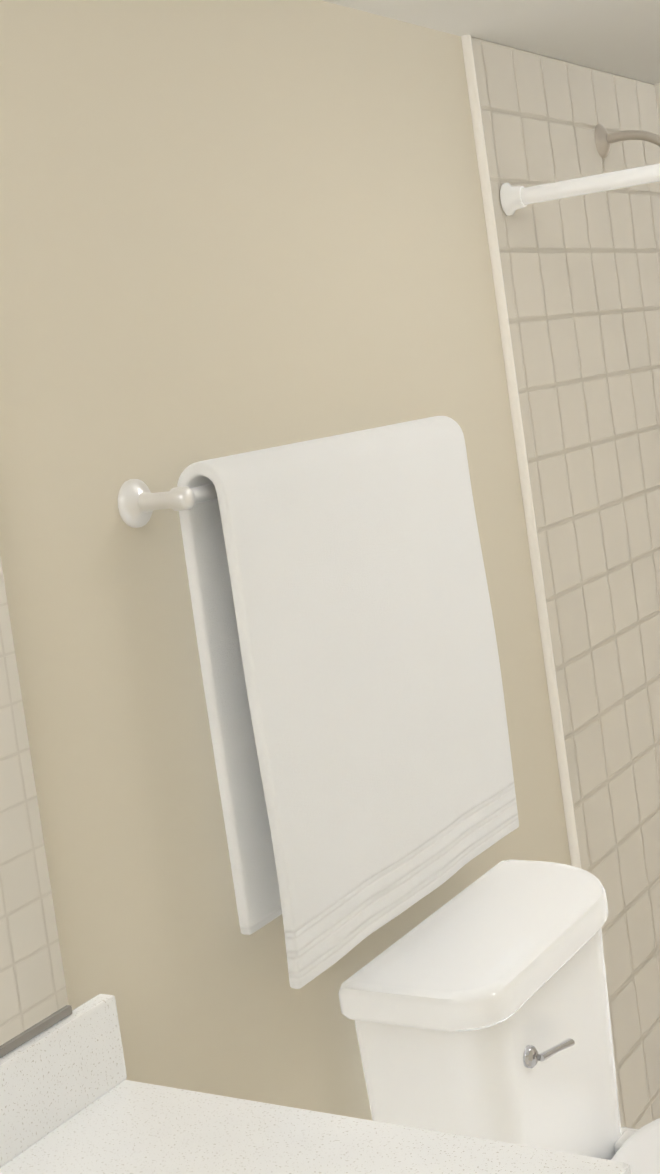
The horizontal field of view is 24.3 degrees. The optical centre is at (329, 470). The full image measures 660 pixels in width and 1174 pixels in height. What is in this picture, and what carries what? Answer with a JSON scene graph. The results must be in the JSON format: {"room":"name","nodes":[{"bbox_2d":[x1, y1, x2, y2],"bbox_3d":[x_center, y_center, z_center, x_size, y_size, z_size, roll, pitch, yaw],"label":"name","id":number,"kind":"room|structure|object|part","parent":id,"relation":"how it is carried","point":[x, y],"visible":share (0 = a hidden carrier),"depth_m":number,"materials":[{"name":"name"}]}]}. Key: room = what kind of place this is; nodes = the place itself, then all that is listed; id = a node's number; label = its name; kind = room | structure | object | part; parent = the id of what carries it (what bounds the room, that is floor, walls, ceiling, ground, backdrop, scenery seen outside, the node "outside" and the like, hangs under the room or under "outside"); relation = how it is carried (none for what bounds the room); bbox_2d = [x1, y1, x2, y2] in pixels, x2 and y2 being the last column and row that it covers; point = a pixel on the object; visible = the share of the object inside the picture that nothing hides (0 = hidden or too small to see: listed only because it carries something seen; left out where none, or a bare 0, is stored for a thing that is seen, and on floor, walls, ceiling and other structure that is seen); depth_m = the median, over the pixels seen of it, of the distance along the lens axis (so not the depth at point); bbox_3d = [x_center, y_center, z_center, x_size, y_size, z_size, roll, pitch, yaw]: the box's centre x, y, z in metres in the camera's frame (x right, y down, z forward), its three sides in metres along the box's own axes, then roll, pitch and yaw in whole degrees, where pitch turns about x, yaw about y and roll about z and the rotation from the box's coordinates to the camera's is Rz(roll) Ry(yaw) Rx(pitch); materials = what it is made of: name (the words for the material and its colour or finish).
{"room":"bathroom","nodes":[
{"label":"bathroom","id":0,"kind":"room"},
{"bbox_2d":[0,0,570,1120],"bbox_3d":[-0.191,0.429,1.685,0.100,2.000,3.720,-6,4,33],"label":"wall","id":1,"kind":"structure","parent":0,"point":[234,226],"depth_m":1.71,"materials":[{"name":"beige paint"}]},
{"bbox_2d":[0,556,71,1057],"bbox_3d":[-0.704,0.257,0.809,0.010,0.718,1.528,-6,4,33],"label":"mirror","id":2,"kind":"object","parent":1,"relation":"attached to","point":[34,1002],"visible":1,"depth_m":1.44,"materials":[{"name":"white mirror"}]},
{"bbox_2d":[0,994,126,1173],"bbox_3d":[-0.630,0.652,0.849,0.021,0.086,1.578,-6,4,33],"label":"backsplash","id":3,"kind":"structure","parent":1,"relation":"attached to","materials":[{"name":"white stone"}]},
{"bbox_2d":[118,416,518,988],"bbox_3d":[0.030,0.244,1.868,0.103,0.575,0.657,-6,4,33],"label":"towel rail","id":4,"kind":"object","parent":1,"relation":"attached to","point":[347,649],"visible":1,"depth_m":1.76,"materials":[{"name":"white fabric"}]},
{"bbox_3d":[-0.176,0.032,1.607,0.077,0.052,0.052,-6,4,33],"label":"post","id":5,"kind":"part","parent":4,"relation":"part of","materials":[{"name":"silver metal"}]},
{"bbox_2d":[461,35,581,868],"bbox_3d":[0.350,0.312,2.442,0.017,2.000,0.016,-6,4,33],"label":"trim","id":6,"kind":"structure","parent":1,"relation":"attached to","point":[508,355],"depth_m":2.42,"materials":[{"name":"beige"}]},
{"bbox_2d":[471,37,659,1128],"bbox_3d":[0.569,0.262,2.789,0.012,2.000,0.820,-6,4,33],"label":"wall tiles","id":7,"kind":"structure","parent":1,"relation":"attached to","point":[581,275],"depth_m":2.63,"materials":[{"name":"beige tile"}]},
{"bbox_2d":[500,163,659,215],"bbox_3d":[0.922,-0.491,2.091,1.468,0.075,0.052,-6,4,29],"label":"rail","id":8,"kind":"object","parent":7,"relation":"attached to","point":[513,199],"visible":1,"depth_m":2.38,"materials":[{"name":"white metal"}]},
{"bbox_2d":[594,124,659,157],"bbox_3d":[0.591,-0.568,2.752,0.211,0.152,0.080,-6,4,33],"label":"shower head","id":9,"kind":"object","parent":7,"relation":"attached to","point":[604,139],"visible":1,"depth_m":2.78},
{"bbox_3d":[0.558,-0.589,2.770,0.142,0.061,0.018,-6,4,33],"label":"arm","id":10,"kind":"part","parent":9,"relation":"part of"},
{"bbox_2d":[322,0,659,83],"bbox_3d":[0.328,-0.679,1.200,1.688,0.100,3.720,-6,4,33],"label":"ceiling","id":11,"kind":"structure","parent":0,"point":[620,37],"depth_m":2.39,"materials":[{"name":"grey paint"}]},
{"bbox_2d":[654,83,659,124],"bbox_3d":[1.431,0.142,2.777,1.488,2.000,0.100,-6,4,33],"label":"wall","id":12,"kind":"structure","parent":0,"point":[657,88],"depth_m":3.08,"materials":[{"name":"tile"}]},
{"bbox_3d":[0.619,1.397,1.313,1.688,0.100,3.720,-6,4,33],"label":"floor","id":13,"kind":"structure","parent":0,"visible":0},
{"bbox_2d":[0,994,630,1173],"bbox_3d":[-0.357,1.016,0.729,0.544,0.987,1.578,-6,4,33],"label":"countertop","id":14,"kind":"structure","parent":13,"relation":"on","point":[73,1100],"depth_m":1.37,"materials":[{"name":"white stone"}]},
{"bbox_2d":[338,860,659,1173],"bbox_3d":[0.456,0.946,1.881,0.658,0.777,0.470,-6,4,33],"label":"toilet","id":15,"kind":"object","parent":13,"relation":"on","point":[478,1008],"visible":0.88,"depth_m":1.86,"materials":[{"name":"white ceramic"}]},
{"bbox_3d":[0.218,0.602,1.982,0.210,0.042,0.470,-6,4,33],"label":"tank lid","id":16,"kind":"part","parent":15,"relation":"part of","materials":[{"name":"white ceramic"}]},
{"bbox_3d":[0.271,0.697,1.843,0.019,0.019,0.072,-6,4,33],"label":"lever arm","id":17,"kind":"part","parent":15,"relation":"part of"},
{"bbox_3d":[0.544,0.866,1.838,0.450,0.026,0.340,-6,4,33],"label":"seat lid","id":18,"kind":"part","parent":15,"relation":"part of","materials":[{"name":"white"}]}
]}

